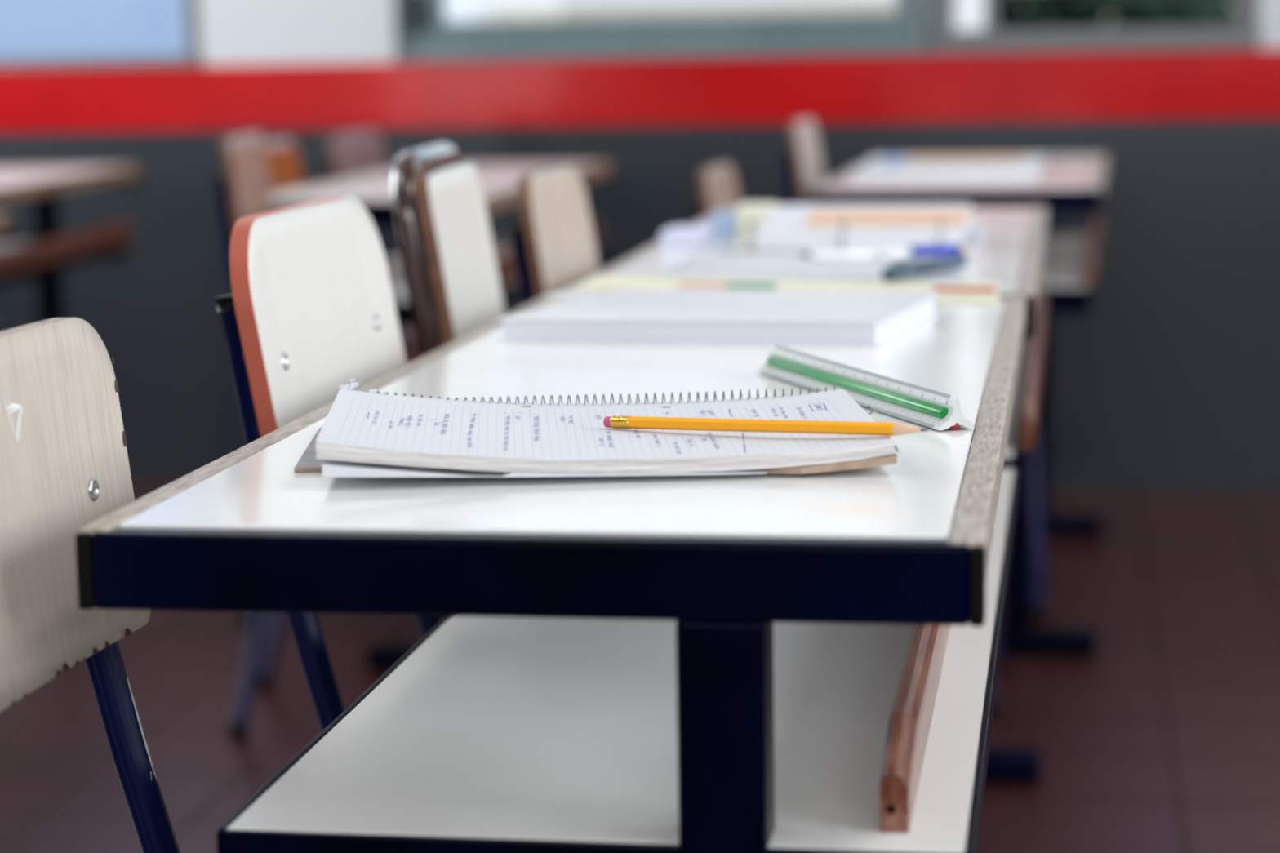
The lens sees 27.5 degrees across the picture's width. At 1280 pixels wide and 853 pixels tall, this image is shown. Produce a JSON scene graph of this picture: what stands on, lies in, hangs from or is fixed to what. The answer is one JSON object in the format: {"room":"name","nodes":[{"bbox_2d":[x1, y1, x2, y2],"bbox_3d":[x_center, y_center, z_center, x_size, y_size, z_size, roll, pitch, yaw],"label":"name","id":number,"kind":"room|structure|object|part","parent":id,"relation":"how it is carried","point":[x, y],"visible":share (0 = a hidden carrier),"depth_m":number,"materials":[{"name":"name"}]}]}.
{"room":"classroom","nodes":[
{"label":"classroom","id":0,"kind":"room"},
{"bbox_2d":[0,0,1279,492],"bbox_3d":[0.527,-1.313,5.575,6.600,2.900,0.160,0,9,9],"label":"wall","id":1,"kind":"structure","parent":0,"point":[1170,380],"depth_m":5.64,"materials":[{"name":"black paint"}]},
{"bbox_2d":[0,0,202,67],"bbox_3d":[-1.687,-1.463,5.865,1.434,1.314,0.080,0,9,9],"label":"window","id":2,"kind":"structure","parent":1,"relation":"in","point":[193,57],"depth_m":5.83,"materials":[{"name":"grey"}]},
{"bbox_2d":[0,48,1279,132],"bbox_3d":[0.523,-0.721,5.580,6.596,0.143,0.006,0,9,9],"label":"trim","id":3,"kind":"structure","parent":1,"relation":"attached to","point":[1212,83],"depth_m":5.66,"materials":[{"name":"red paint"}]},
{"bbox_2d":[394,0,935,62],"bbox_3d":[0.038,-1.449,5.576,1.178,1.314,0.095,0,9,9],"label":"window","id":4,"kind":"structure","parent":1,"relation":"in","point":[422,27],"depth_m":5.64,"materials":[{"name":"grey plastic"}]},
{"bbox_2d":[934,0,1258,53],"bbox_3d":[0.951,-1.444,5.434,0.670,1.314,0.080,0,9,9],"label":"window","id":5,"kind":"structure","parent":1,"relation":"in","point":[962,26],"depth_m":5.50,"materials":[{"name":"grey"}]},
{"bbox_3d":[0.691,-1.436,5.481,0.067,1.235,0.015,0,9,9],"label":"panel","id":6,"kind":"part","parent":5,"relation":"part of","materials":[{"name":"white"}]},
{"bbox_2d":[0,479,1279,852],"bbox_3d":[-0.081,0.727,1.946,6.600,0.050,7.720,0,9,9],"label":"floor","id":7,"kind":"structure","parent":0,"point":[1166,738],"depth_m":3.85,"materials":[{"name":"red tile"}]},
{"bbox_2d":[0,213,13,331],"bbox_3d":[-1.231,0.141,3.327,0.450,0.740,1.206,0,9,9],"label":"school desk","id":8,"kind":"object","parent":7,"relation":"on","point":[6,223],"visible":0.88,"depth_m":3.81,"materials":[{"name":"laminate"}]},
{"bbox_2d":[0,164,142,321],"bbox_3d":[-1.294,-0.081,4.836,0.450,0.740,1.156,0,8,6],"label":"school desk","id":9,"kind":"object","parent":7,"relation":"on","point":[45,259],"visible":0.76,"depth_m":5.05,"materials":[{"name":"laminate"}]},
{"bbox_2d":[0,242,32,250],"bbox_3d":[-1.278,-0.288,4.786,0.347,0.010,1.105,0,8,6],"label":"shelf","id":10,"kind":"object","parent":9,"relation":"attached to","point":[3,246],"depth_m":5.29,"materials":[{"name":"beige laminate"}]},
{"bbox_3d":[-1.158,-0.130,5.165,0.044,0.666,0.040,0,8,6],"label":"post","id":11,"kind":"part","parent":9,"relation":"part of","materials":[{"name":"black metal"}]},
{"bbox_2d":[0,317,180,852],"bbox_3d":[-0.145,0.370,1.360,0.449,0.829,0.350,0,9,9],"label":"chair","id":12,"kind":"object","parent":7,"relation":"on","point":[64,467],"visible":0.84,"depth_m":1.42,"materials":[{"name":"laminate"}]},
{"bbox_3d":[-0.332,0.049,1.342,0.037,0.182,0.350,0,9,9],"label":"backrest","id":13,"kind":"part","parent":12,"relation":"part of","materials":[{"name":"laminate"}]},
{"bbox_3d":[-0.142,0.180,1.477,0.387,0.369,0.024,0,9,9],"label":"post","id":14,"kind":"part","parent":12,"relation":"part of","materials":[{"name":"blue metal"}]},
{"bbox_2d":[213,131,285,738],"bbox_3d":[-0.370,-0.001,3.817,0.449,0.850,0.340,-1,8,0],"label":"chair","id":15,"kind":"object","parent":7,"relation":"on","point":[245,189],"visible":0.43,"depth_m":3.73,"materials":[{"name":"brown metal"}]},
{"bbox_3d":[-0.392,-0.152,3.653,0.390,0.395,0.024,-1,8,0],"label":"post","id":16,"kind":"part","parent":15,"relation":"part of","materials":[{"name":"metal"}]},
{"bbox_3d":[-0.561,-0.324,3.769,0.039,0.190,0.340,-1,8,0],"label":"backrest","id":17,"kind":"part","parent":15,"relation":"part of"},
{"bbox_3d":[-0.529,0.230,3.709,0.115,0.410,0.021,-1,8,0],"label":"leg","id":18,"kind":"part","parent":15,"relation":"part of","materials":[{"name":"blue paint"}]},
{"bbox_3d":[-0.530,0.189,3.986,0.115,0.410,0.021,-1,8,0],"label":"leg","id":19,"kind":"part","parent":15,"relation":"part of","materials":[{"name":"blue paint"}]},
{"bbox_2d":[214,196,442,732],"bbox_3d":[-0.040,0.264,1.959,0.449,0.859,0.352,0,9,9],"label":"chair","id":20,"kind":"object","parent":7,"relation":"on","point":[310,310],"visible":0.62,"depth_m":1.87,"materials":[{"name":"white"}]},
{"bbox_3d":[-0.090,0.114,1.795,0.399,0.405,0.024,0,9,9],"label":"post","id":21,"kind":"part","parent":20,"relation":"part of","materials":[{"name":"metal"}]},
{"bbox_3d":[-0.235,-0.064,1.942,0.050,0.199,0.352,0,9,9],"label":"backrest","id":22,"kind":"part","parent":20,"relation":"part of","materials":[{"name":"white"}]},
{"bbox_3d":[-0.043,0.071,2.080,0.399,0.405,0.024,0,9,9],"label":"post","id":23,"kind":"part","parent":20,"relation":"part of","materials":[{"name":"blue metal"}]},
{"bbox_2d":[240,137,420,629],"bbox_3d":[-0.441,-0.081,4.486,0.449,0.815,0.340,0,9,9],"label":"chair","id":24,"kind":"object","parent":7,"relation":"on","point":[282,155],"visible":0.15,"depth_m":4.54,"materials":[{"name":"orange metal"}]},
{"bbox_3d":[-0.621,0.129,4.404,0.115,0.410,0.021,0,9,9],"label":"leg","id":25,"kind":"part","parent":24,"relation":"part of","materials":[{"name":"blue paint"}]},
{"bbox_3d":[-0.633,-0.394,4.470,0.047,0.185,0.340,0,9,9],"label":"backrest","id":26,"kind":"part","parent":24,"relation":"part of","materials":[{"name":"orange wood"}]},
{"bbox_3d":[-0.404,-0.102,4.476,0.345,0.012,0.320,0,9,9],"label":"seat","id":27,"kind":"part","parent":24,"relation":"part of","materials":[{"name":"brown wood"}]},
{"bbox_2d":[325,130,418,351],"bbox_3d":[-0.348,-0.163,5.052,0.449,0.808,0.340,0,9,9],"label":"chair","id":28,"kind":"object","parent":7,"relation":"on","point":[358,153],"visible":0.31,"depth_m":5.01,"materials":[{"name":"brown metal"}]},
{"bbox_3d":[-0.537,-0.476,5.036,0.040,0.178,0.340,0,9,9],"label":"backrest","id":29,"kind":"part","parent":28,"relation":"part of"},
{"bbox_3d":[-0.347,-0.356,5.167,0.390,0.353,0.024,0,9,9],"label":"post","id":30,"kind":"part","parent":28,"relation":"part of","materials":[{"name":"blue paint"}]},
{"bbox_3d":[-0.311,-0.188,5.043,0.345,0.012,0.320,0,9,9],"label":"seat","id":31,"kind":"part","parent":28,"relation":"part of","materials":[{"name":"brown wood"}]},
{"bbox_2d":[272,161,613,672],"bbox_3d":[-0.340,-0.067,4.635,0.400,0.740,1.206,0,9,9],"label":"school desk","id":32,"kind":"object","parent":7,"relation":"on","point":[500,182],"visible":0.26,"depth_m":4.26,"materials":[{"name":"laminate"}]},
{"bbox_2d":[386,240,605,300],"bbox_3d":[-0.320,-0.274,4.583,0.327,0.010,1.155,0,9,9],"label":"shelf","id":33,"kind":"object","parent":32,"relation":"attached to","point":[508,281],"depth_m":4.35,"materials":[{"name":"beige laminate"}]},
{"bbox_2d":[390,142,505,357],"bbox_3d":[0.028,0.182,2.422,0.459,0.884,0.305,0,8,5],"label":"chair","id":34,"kind":"object","parent":7,"relation":"on","point":[440,214],"visible":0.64,"depth_m":2.29,"materials":[{"name":"navy paint"},{"name":"black plastic"},{"name":"white laminate"}]},
{"bbox_3d":[0.001,-0.017,2.395,0.410,0.483,0.296,0,8,5],"label":"frame","id":35,"kind":"part","parent":34,"relation":"part of","materials":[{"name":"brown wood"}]},
{"bbox_3d":[-0.161,-0.134,2.391,0.048,0.204,0.305,0,8,5],"label":"backrest","id":36,"kind":"part","parent":34,"relation":"part of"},
{"bbox_2d":[75,295,1026,852],"bbox_3d":[0.041,0.332,1.897,0.450,0.740,1.186,0,9,9],"label":"school desk","id":37,"kind":"object","parent":7,"relation":"on","point":[763,663],"visible":0.82,"depth_m":1.36,"materials":[{"name":"white laminate"}]},
{"bbox_2d":[293,378,900,477],"bbox_3d":[-0.025,-0.002,1.527,0.344,0.032,0.233,-1,8,-3],"label":"spiral notebook","id":38,"kind":"object","parent":37,"relation":"on","point":[362,434],"visible":0.96,"depth_m":1.46,"materials":[{"name":"paper"}]},
{"bbox_2d":[603,415,928,435],"bbox_3d":[0.069,0.000,1.475,0.204,0.014,0.008,4,10,29],"label":"pencil","id":39,"kind":"object","parent":38,"relation":"on","point":[882,428],"visible":1,"depth_m":1.47,"materials":[{"name":"orange"}]},
{"bbox_2d":[226,468,1013,852],"bbox_3d":[0.065,0.125,1.844,0.370,0.010,1.135,0,9,9],"label":"shelf","id":40,"kind":"object","parent":37,"relation":"attached to","point":[489,734],"depth_m":1.45,"materials":[{"name":"beige laminate"}]},
{"bbox_2d":[497,288,941,346],"bbox_3d":[0.067,-0.091,2.159,0.338,0.020,0.243,1,9,13],"label":"book","id":41,"kind":"object","parent":37,"relation":"on","point":[729,317],"visible":1,"depth_m":2.07,"materials":[{"name":"white paper"}]},
{"bbox_3d":[0.047,0.419,1.325,0.044,0.666,0.040,0,9,9],"label":"post","id":42,"kind":"part","parent":37,"relation":"part of","materials":[{"name":"metal"}]},
{"bbox_2d":[756,343,974,431],"bbox_3d":[0.143,-0.028,1.723,0.024,0.021,0.308,-4,9,-18],"label":"ruler","id":43,"kind":"object","parent":37,"relation":"on","point":[927,407],"visible":0.98,"depth_m":1.69,"materials":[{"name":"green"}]},
{"bbox_2d":[508,164,599,306],"bbox_3d":[0.107,0.145,2.806,0.449,0.842,0.300,0,9,9],"label":"chair","id":44,"kind":"object","parent":7,"relation":"on","point":[553,248],"visible":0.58,"depth_m":2.75,"materials":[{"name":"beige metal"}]},
{"bbox_3d":[0.064,-0.009,2.667,0.393,0.388,0.024,0,9,9],"label":"post","id":45,"kind":"part","parent":44,"relation":"part of","materials":[{"name":"metal"}]},
{"bbox_2d":[557,205,1046,785],"bbox_3d":[0.246,0.151,3.094,0.450,0.740,1.240,0,9,9],"label":"school desk","id":46,"kind":"object","parent":7,"relation":"on","point":[1010,253],"visible":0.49,"depth_m":2.88,"materials":[{"name":"white laminate"}]},
{"bbox_2d":[659,226,712,247],"bbox_3d":[0.054,-0.221,3.041,0.048,0.018,0.100,0,9,9],"label":"notepad","id":47,"kind":"object","parent":46,"relation":"on","point":[674,236],"visible":1,"depth_m":2.99,"materials":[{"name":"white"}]},
{"bbox_2d":[709,211,737,237],"bbox_3d":[0.103,-0.244,3.158,0.030,0.028,0.060,0,9,9],"label":"pencil box","id":48,"kind":"object","parent":46,"relation":"on","point":[723,224],"visible":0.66,"depth_m":3.13,"materials":[{"name":"blue plastic"}]},
{"bbox_2d":[736,202,777,238],"bbox_3d":[0.141,-0.249,3.156,0.040,0.037,0.080,0,9,9],"label":"sticky pad","id":49,"kind":"object","parent":46,"relation":"on","point":[757,211],"visible":0.7,"depth_m":3.12,"materials":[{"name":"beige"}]},
{"bbox_2d":[573,274,999,303],"bbox_3d":[0.141,-0.132,2.480,0.461,0.004,0.156,3,9,25],"label":"book","id":50,"kind":"object","parent":46,"relation":"on","point":[957,292],"visible":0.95,"depth_m":2.48,"materials":[{"name":"beige paper"}]},
{"bbox_2d":[880,254,968,281],"bbox_3d":[0.281,-0.157,2.551,0.016,0.019,0.170,5,10,34],"label":"pen","id":51,"kind":"object","parent":50,"relation":"on","point":[907,270],"visible":1,"depth_m":2.52,"materials":[{"name":"blue plastic"}]},
{"bbox_2d":[657,203,986,278],"bbox_3d":[0.213,-0.208,2.861,0.300,0.040,0.565,1,9,10],"label":"open book","id":52,"kind":"object","parent":46,"relation":"on","point":[787,232],"visible":0.9,"depth_m":2.87,"materials":[{"name":"grey paper"}]},
{"bbox_3d":[0.212,-0.191,2.856,0.250,0.004,0.016,1,9,10],"label":"ring plate","id":53,"kind":"part","parent":52,"relation":"part of","materials":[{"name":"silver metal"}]},
{"bbox_2d":[798,248,904,260],"bbox_3d":[0.217,-0.176,2.688,0.108,0.012,0.012,0,8,6],"label":"pen","id":54,"kind":"object","parent":52,"relation":"on","point":[890,254],"visible":1,"depth_m":2.68,"materials":[{"name":"white plastic"}]},
{"bbox_2d":[903,243,969,257],"bbox_3d":[0.306,-0.183,2.720,0.074,0.013,0.013,-2,8,-5],"label":"pen","id":55,"kind":"object","parent":52,"relation":"on","point":[961,249],"visible":0.81,"depth_m":2.72,"materials":[{"name":"blue plastic"}]},
{"bbox_2d":[1004,336,1028,457],"bbox_3d":[0.266,-0.055,3.042,0.357,0.010,1.190,0,9,9],"label":"shelf","id":56,"kind":"object","parent":46,"relation":"attached to","point":[1016,442],"depth_m":2.66,"materials":[{"name":"beige laminate"}]},
{"bbox_2d":[690,162,1003,719],"bbox_3d":[0.310,0.009,3.884,0.449,0.789,0.320,0,9,9],"label":"chair","id":57,"kind":"object","parent":7,"relation":"on","point":[717,182],"visible":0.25,"depth_m":3.83,"materials":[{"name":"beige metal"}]},
{"bbox_3d":[0.268,-0.144,3.735,0.389,0.334,0.024,0,9,9],"label":"post","id":58,"kind":"part","parent":57,"relation":"part of","materials":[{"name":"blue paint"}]},
{"bbox_3d":[0.122,-0.299,3.868,0.039,0.169,0.320,0,9,9],"label":"backrest","id":59,"kind":"part","parent":57,"relation":"part of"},
{"bbox_2d":[782,118,1047,620],"bbox_3d":[0.477,-0.110,4.515,0.449,0.834,0.340,0,9,9],"label":"chair","id":60,"kind":"object","parent":7,"relation":"on","point":[803,171],"visible":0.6,"depth_m":4.39,"materials":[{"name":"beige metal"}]},
{"bbox_3d":[0.433,-0.262,4.356,0.390,0.379,0.024,0,9,9],"label":"post","id":61,"kind":"part","parent":60,"relation":"part of","materials":[{"name":"metal"}]},
{"bbox_3d":[0.288,-0.438,4.496,0.040,0.174,0.340,0,9,9],"label":"backrest","id":62,"kind":"part","parent":60,"relation":"part of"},
{"bbox_3d":[0.647,0.111,4.377,0.060,0.409,0.021,0,9,9],"label":"leg","id":63,"kind":"part","parent":60,"relation":"part of","materials":[{"name":"blue paint"}]},
{"bbox_3d":[0.692,0.069,4.650,0.060,0.409,0.021,0,9,9],"label":"leg","id":64,"kind":"part","parent":60,"relation":"part of","materials":[{"name":"blue paint"}]},
{"bbox_2d":[808,154,1107,657],"bbox_3d":[0.594,-0.085,4.648,0.450,0.740,1.126,1,9,11],"label":"school desk","id":65,"kind":"object","parent":7,"relation":"on","point":[1065,184],"visible":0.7,"depth_m":4.13,"materials":[{"name":"white laminate"}]},
{"bbox_2d":[846,155,1046,179],"bbox_3d":[0.550,-0.460,4.604,0.312,0.017,0.580,1,9,10],"label":"paper","id":66,"kind":"object","parent":65,"relation":"on","point":[929,166],"visible":1,"depth_m":4.43,"materials":[{"name":"white paper"}]},
{"bbox_2d":[882,156,904,165],"bbox_3d":[0.459,-0.479,4.715,0.030,0.010,0.150,1,9,10],"label":"print","id":67,"kind":"object","parent":66,"relation":"on","point":[890,161],"depth_m":4.69,"materials":[{"name":"blue"}]},
{"bbox_2d":[908,155,1023,163],"bbox_3d":[0.593,-0.484,4.726,0.200,0.007,0.180,1,9,10],"label":"picture","id":68,"kind":"object","parent":66,"relation":"on","point":[929,159],"depth_m":4.68,"materials":[{"name":"beige paper"}]},
{"bbox_3d":[0.592,-0.002,4.105,0.044,0.666,0.040,1,9,11],"label":"post","id":69,"kind":"part","parent":65,"relation":"part of","materials":[{"name":"black metal"}]},
{"bbox_3d":[0.776,-0.150,5.087,0.044,0.666,0.040,1,9,11],"label":"post","id":70,"kind":"part","parent":65,"relation":"part of","materials":[{"name":"metal"}]},
{"bbox_2d":[1038,234,1088,287],"bbox_3d":[0.613,-0.291,4.595,0.357,0.010,1.075,1,9,11],"label":"shelf","id":71,"kind":"object","parent":65,"relation":"attached to","point":[1063,262],"depth_m":4.49,"materials":[{"name":"beige laminate"}]},
{"label":"outside","id":72,"kind":"structure","parent":0,"visible":0},
{"bbox_3d":[2.513,-1.445,18.354,28.000,0.050,25.380,0,9,9],"label":"ground","id":73,"kind":"structure","parent":72,"visible":0},
{"bbox_2d":[0,0,920,58],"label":"window","id":74,"kind":"structure","parent":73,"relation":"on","point":[29,28],"depth_m":13.63,"materials":[{"name":"glass"}]},
{"bbox_3d":[0.317,-1.972,12.949,2.200,0.250,0.080,0,9,9],"label":"sill","id":75,"kind":"part","parent":74,"relation":"part of","materials":[{"name":"beige stone"}]},
{"bbox_2d":[920,0,1237,29],"bbox_3d":[1.283,-1.174,7.428,0.984,2.660,0.973,0,9,9],"label":"shrub","id":76,"kind":"object","parent":73,"relation":"on","point":[1011,14],"visible":0.05,"depth_m":7.09,"materials":[{"name":"green plant"}]},
{"bbox_3d":[1.298,-0.566,7.510,0.083,1.432,0.074,-3,9,-13],"label":"stem","id":77,"kind":"part","parent":76,"relation":"part of","materials":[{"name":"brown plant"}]}
]}

